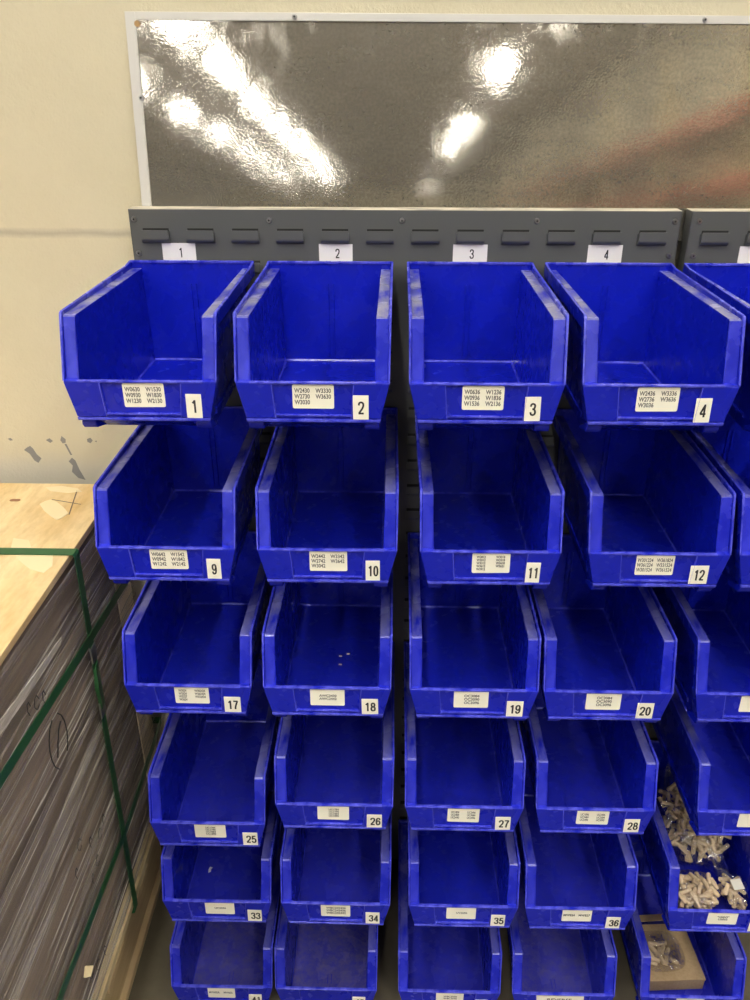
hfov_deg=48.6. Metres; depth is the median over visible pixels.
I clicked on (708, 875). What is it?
wooden dowel
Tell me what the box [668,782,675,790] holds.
wooden dowel
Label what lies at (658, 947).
wooden dowel
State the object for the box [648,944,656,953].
wooden dowel
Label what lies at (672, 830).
wooden dowel
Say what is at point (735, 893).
wooden dowel
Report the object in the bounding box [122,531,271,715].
storage bin
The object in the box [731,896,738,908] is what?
wooden dowel
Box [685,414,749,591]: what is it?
storage bin
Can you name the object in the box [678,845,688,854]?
wooden dowel
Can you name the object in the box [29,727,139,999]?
carton
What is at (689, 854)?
wooden dowel
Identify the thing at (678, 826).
wooden dowel
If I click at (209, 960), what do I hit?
storage bin
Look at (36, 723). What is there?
strap
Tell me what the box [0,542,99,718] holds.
carton
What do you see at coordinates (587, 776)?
storage bin
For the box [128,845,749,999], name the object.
floor
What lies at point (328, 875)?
storage bin
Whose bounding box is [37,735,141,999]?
carton
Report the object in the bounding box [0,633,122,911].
carton
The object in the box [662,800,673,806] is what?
wooden dowel
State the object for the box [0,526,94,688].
carton
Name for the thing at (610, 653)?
storage bin
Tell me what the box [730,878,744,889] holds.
plastic bag
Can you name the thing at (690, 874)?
wooden dowel
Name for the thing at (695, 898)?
wooden dowel
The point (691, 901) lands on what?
wooden dowel
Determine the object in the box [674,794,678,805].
wooden dowel
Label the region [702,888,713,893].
wooden dowel
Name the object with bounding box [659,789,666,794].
wooden dowel
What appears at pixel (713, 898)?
wooden dowel
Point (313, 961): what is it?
storage bin
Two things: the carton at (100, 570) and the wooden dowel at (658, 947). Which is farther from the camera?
the wooden dowel at (658, 947)
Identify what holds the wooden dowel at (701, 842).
in the plastic bag
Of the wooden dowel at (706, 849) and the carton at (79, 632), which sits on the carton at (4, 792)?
the carton at (79, 632)
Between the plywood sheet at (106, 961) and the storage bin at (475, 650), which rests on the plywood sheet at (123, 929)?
the plywood sheet at (106, 961)
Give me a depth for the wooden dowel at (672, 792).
1.81 m
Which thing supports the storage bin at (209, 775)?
attached to the louvered panel at (260, 235)
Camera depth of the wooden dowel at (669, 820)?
1.77 m
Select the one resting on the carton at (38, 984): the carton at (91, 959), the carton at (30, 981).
the carton at (30, 981)
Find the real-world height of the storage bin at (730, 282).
0.177 m
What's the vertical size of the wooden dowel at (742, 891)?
0.010 m
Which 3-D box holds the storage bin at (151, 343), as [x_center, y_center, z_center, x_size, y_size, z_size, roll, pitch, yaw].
[-0.316,-0.247,1.290,0.214,0.177,0.368,1,27,1]
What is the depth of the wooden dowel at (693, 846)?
1.72 m
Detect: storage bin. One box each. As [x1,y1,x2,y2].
[59,260,254,427]
[93,406,262,584]
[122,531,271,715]
[148,659,280,846]
[161,764,280,922]
[170,820,284,999]
[233,261,392,429]
[255,407,398,586]
[262,567,392,717]
[274,641,394,829]
[274,903,377,999]
[280,810,391,924]
[398,820,501,999]
[404,641,525,831]
[407,261,568,430]
[407,815,519,927]
[408,532,540,720]
[414,412,564,588]
[507,868,616,999]
[515,738,637,929]
[520,683,658,834]
[528,534,676,722]
[544,262,745,432]
[552,409,735,591]
[620,835,746,999]
[638,740,749,932]
[652,574,749,722]
[652,682,749,835]
[683,263,749,431]
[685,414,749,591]
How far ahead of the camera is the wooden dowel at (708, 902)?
1.64 m
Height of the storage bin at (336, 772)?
0.177 m
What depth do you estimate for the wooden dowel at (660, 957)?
1.82 m
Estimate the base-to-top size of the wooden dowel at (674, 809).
0.020 m
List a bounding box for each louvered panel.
[128,206,682,858]
[644,208,749,739]
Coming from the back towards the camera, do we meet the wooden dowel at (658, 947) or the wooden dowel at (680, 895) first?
the wooden dowel at (658, 947)
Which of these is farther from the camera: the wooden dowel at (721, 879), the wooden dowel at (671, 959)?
the wooden dowel at (671, 959)
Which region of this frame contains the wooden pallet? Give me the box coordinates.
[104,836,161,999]
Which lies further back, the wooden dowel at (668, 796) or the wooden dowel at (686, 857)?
the wooden dowel at (668, 796)
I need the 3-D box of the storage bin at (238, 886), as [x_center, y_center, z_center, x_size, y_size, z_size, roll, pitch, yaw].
[-0.302,0.692,1.766,0.214,0.177,0.368,1,27,1]
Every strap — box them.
[0,548,137,912]
[0,584,126,788]
[57,717,161,999]
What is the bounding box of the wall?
[0,0,749,747]
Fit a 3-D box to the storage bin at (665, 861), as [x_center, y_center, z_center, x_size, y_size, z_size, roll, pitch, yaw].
[0.670,0.702,1.747,0.214,0.177,0.368,1,27,1]
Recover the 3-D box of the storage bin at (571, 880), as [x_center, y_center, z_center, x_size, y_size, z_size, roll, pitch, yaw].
[0.397,0.699,1.752,0.213,0.177,0.368,1,27,1]
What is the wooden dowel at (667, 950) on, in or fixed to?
in the plastic bag
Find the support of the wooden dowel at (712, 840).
in the plastic bag
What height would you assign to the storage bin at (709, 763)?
0.177 m
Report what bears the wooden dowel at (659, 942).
in the plastic bag
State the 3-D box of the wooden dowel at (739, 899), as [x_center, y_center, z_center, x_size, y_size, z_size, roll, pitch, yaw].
[0.729,0.803,1.650,0.009,0.022,0.020,-24,35,-39]
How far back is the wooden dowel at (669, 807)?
1.77 m
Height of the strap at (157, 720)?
0.052 m
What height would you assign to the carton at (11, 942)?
0.047 m
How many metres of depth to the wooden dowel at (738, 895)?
1.66 m
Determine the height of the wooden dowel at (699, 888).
0.018 m
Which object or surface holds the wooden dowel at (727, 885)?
in the plastic bag
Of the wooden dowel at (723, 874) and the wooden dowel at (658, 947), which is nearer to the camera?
the wooden dowel at (723, 874)
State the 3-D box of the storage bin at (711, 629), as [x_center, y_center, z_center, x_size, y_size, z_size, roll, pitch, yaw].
[0.631,0.231,1.509,0.214,0.177,0.368,1,27,1]
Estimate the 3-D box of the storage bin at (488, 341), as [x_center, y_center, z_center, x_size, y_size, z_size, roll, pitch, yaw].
[0.156,-0.242,1.280,0.214,0.177,0.368,1,27,1]
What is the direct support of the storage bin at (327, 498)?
attached to the louvered panel at (260, 235)
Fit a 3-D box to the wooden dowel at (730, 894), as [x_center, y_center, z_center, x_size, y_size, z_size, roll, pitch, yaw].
[0.711,0.796,1.660,0.009,0.017,0.024,5,27,9]
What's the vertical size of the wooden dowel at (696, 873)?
0.010 m
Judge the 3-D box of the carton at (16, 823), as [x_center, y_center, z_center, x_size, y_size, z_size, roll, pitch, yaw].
[-1.122,0.491,1.237,1.180,0.039,1.200,1,27,1]
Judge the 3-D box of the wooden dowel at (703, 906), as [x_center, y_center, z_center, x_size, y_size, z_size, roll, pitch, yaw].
[0.648,0.810,1.652,0.024,0.015,0.009,16,31,28]
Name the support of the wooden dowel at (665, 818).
in the plastic bag
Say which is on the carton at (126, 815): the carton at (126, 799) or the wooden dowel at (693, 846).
the carton at (126, 799)
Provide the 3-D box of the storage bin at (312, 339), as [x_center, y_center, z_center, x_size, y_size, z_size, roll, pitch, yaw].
[-0.080,-0.244,1.285,0.214,0.177,0.368,1,27,1]
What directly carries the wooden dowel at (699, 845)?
in the plastic bag
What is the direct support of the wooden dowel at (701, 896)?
in the plastic bag
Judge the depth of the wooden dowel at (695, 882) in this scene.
1.67 m
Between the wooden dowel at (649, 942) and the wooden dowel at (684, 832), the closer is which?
the wooden dowel at (684, 832)
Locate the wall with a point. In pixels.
(70, 180)
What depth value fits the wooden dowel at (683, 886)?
1.66 m
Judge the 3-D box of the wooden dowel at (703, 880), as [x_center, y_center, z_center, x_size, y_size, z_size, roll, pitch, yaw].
[0.666,0.774,1.669,0.009,0.014,0.024,-8,28,-16]
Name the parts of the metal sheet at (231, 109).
frame trim, frame trim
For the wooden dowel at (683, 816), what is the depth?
1.76 m
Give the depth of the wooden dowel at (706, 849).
1.71 m
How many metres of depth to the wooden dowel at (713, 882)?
1.67 m
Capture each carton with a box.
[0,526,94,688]
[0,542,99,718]
[0,557,106,755]
[0,573,113,771]
[0,585,115,808]
[0,602,118,843]
[0,615,121,877]
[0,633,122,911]
[0,655,123,944]
[0,675,126,980]
[0,692,130,999]
[3,700,134,999]
[14,709,137,999]
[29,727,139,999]
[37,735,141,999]
[47,750,143,999]
[57,764,145,999]
[66,776,147,999]
[74,789,148,999]
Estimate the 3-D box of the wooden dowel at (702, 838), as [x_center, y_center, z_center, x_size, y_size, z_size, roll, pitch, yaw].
[0.691,0.712,1.733,0.024,0.010,0.009,14,30,26]
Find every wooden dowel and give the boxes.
[648,941,658,946]
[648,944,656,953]
[651,956,659,962]
[656,941,666,945]
[656,946,660,956]
[658,796,664,807]
[658,953,664,964]
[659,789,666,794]
[660,945,664,954]
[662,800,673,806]
[663,815,667,824]
[663,947,669,956]
[664,954,668,965]
[665,806,671,815]
[665,818,671,827]
[666,791,671,801]
[667,787,675,796]
[667,809,677,819]
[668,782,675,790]
[668,828,674,835]
[668,956,678,963]
[670,802,677,813]
[671,835,680,845]
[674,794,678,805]
[675,841,686,848]
[676,813,680,821]
[676,823,681,834]
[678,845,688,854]
[678,891,686,903]
[679,876,683,884]
[679,899,683,907]
[680,884,691,888]
[680,888,690,894]
[681,815,687,824]
[681,819,685,830]
[681,838,692,845]
[682,830,692,835]
[683,895,690,905]
[684,849,688,861]
[685,900,693,908]
[686,885,694,897]
[688,850,692,862]
[688,872,699,881]
[691,843,695,854]
[693,879,703,888]
[693,895,701,908]
[694,871,701,881]
[694,904,706,908]
[696,842,704,853]
[696,882,702,893]
[697,839,708,846]
[698,847,708,856]
[698,893,710,898]
[701,837,710,842]
[701,878,709,889]
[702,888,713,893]
[706,872,710,884]
[706,900,718,904]
[709,886,719,897]
[710,838,715,850]
[710,877,718,889]
[710,894,717,902]
[712,850,722,854]
[717,836,723,843]
[718,877,728,881]
[719,843,729,851]
[722,873,730,882]
[723,883,729,894]
[728,888,737,895]
[728,892,733,904]
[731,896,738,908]
[736,894,746,903]
[737,897,745,909]
[738,889,745,894]
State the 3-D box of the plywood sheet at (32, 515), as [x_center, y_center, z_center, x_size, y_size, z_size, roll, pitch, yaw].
[-1.122,0.244,1.113,1.200,0.013,1.220,1,27,1]
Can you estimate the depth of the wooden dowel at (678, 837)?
1.73 m
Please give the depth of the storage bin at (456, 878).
1.71 m
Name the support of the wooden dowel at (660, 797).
in the plastic bag
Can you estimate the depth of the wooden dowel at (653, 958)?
1.82 m
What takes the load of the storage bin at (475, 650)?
attached to the louvered panel at (260, 235)
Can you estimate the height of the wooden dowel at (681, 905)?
0.016 m
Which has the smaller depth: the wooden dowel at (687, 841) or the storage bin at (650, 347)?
the storage bin at (650, 347)
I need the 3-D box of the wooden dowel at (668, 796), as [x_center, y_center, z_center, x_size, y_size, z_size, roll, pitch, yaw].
[0.635,0.642,1.792,0.009,0.019,0.022,-2,27,-4]
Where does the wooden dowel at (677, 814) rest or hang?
in the plastic bag
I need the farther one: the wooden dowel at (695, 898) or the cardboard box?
the cardboard box
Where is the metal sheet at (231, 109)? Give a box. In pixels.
[124,11,749,240]
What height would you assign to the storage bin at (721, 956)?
0.177 m
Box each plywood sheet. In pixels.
[0,483,94,665]
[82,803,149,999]
[92,821,152,999]
[98,830,155,999]
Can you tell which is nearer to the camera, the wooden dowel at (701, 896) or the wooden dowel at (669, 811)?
the wooden dowel at (701, 896)
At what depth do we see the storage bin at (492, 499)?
1.43 m
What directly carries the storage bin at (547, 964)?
hanging from the louvered panel at (260, 235)
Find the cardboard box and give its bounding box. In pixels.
[639,914,705,990]
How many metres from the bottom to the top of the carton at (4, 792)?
0.034 m
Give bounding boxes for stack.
[0,540,158,999]
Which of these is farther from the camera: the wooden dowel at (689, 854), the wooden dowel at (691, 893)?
the wooden dowel at (689, 854)
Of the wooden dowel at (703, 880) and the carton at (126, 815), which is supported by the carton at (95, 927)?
the carton at (126, 815)
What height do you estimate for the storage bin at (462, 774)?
0.177 m
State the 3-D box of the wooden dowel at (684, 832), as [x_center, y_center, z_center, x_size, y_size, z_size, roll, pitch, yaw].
[0.651,0.696,1.733,0.024,0.017,0.009,23,35,37]
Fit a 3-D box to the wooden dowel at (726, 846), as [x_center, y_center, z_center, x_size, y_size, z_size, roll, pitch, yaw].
[0.728,0.725,1.731,0.024,0.012,0.009,-14,30,-26]
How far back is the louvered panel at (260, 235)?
1.40 m
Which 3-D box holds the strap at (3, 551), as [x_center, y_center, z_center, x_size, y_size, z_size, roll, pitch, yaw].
[-1.111,0.471,1.595,1.226,0.858,0.058,1,27,1]
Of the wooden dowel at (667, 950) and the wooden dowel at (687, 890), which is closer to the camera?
the wooden dowel at (687, 890)
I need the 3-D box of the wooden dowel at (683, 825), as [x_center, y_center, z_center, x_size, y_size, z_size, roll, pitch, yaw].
[0.650,0.685,1.749,0.009,0.021,0.021,-1,27,-2]
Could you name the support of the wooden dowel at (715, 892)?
in the plastic bag
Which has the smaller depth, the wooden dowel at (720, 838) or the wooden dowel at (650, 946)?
the wooden dowel at (720, 838)
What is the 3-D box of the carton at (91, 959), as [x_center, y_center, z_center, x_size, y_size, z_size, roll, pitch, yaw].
[-1.124,0.919,1.452,1.177,0.040,1.200,1,27,1]
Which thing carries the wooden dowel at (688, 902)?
in the plastic bag
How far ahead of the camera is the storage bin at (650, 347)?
1.25 m
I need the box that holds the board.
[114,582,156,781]
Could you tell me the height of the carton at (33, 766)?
0.042 m
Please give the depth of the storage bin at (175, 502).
1.42 m
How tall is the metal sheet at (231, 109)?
0.345 m
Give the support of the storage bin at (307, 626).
attached to the louvered panel at (260, 235)
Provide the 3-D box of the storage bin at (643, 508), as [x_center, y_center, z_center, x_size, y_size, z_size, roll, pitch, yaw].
[0.427,-0.005,1.394,0.213,0.177,0.368,1,27,1]
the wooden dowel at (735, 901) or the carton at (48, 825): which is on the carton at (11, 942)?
the carton at (48, 825)
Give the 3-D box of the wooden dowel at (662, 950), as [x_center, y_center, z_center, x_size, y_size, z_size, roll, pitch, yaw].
[0.639,1.000,1.843,0.009,0.009,0.024,14,32,26]
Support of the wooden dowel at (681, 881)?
in the plastic bag
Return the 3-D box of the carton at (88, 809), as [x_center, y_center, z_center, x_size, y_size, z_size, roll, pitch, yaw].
[-1.123,0.675,1.332,1.179,0.036,1.200,1,27,1]
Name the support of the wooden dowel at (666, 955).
in the plastic bag
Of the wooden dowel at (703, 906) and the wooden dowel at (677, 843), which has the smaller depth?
the wooden dowel at (703, 906)
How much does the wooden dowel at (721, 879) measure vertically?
0.014 m
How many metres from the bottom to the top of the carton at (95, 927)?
0.038 m
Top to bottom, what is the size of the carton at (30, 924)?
0.036 m
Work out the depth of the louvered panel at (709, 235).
1.39 m
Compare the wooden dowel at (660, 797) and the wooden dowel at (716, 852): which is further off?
the wooden dowel at (660, 797)
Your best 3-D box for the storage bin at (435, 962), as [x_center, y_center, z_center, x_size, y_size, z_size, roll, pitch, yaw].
[0.158,0.933,1.877,0.213,0.177,0.368,1,27,1]

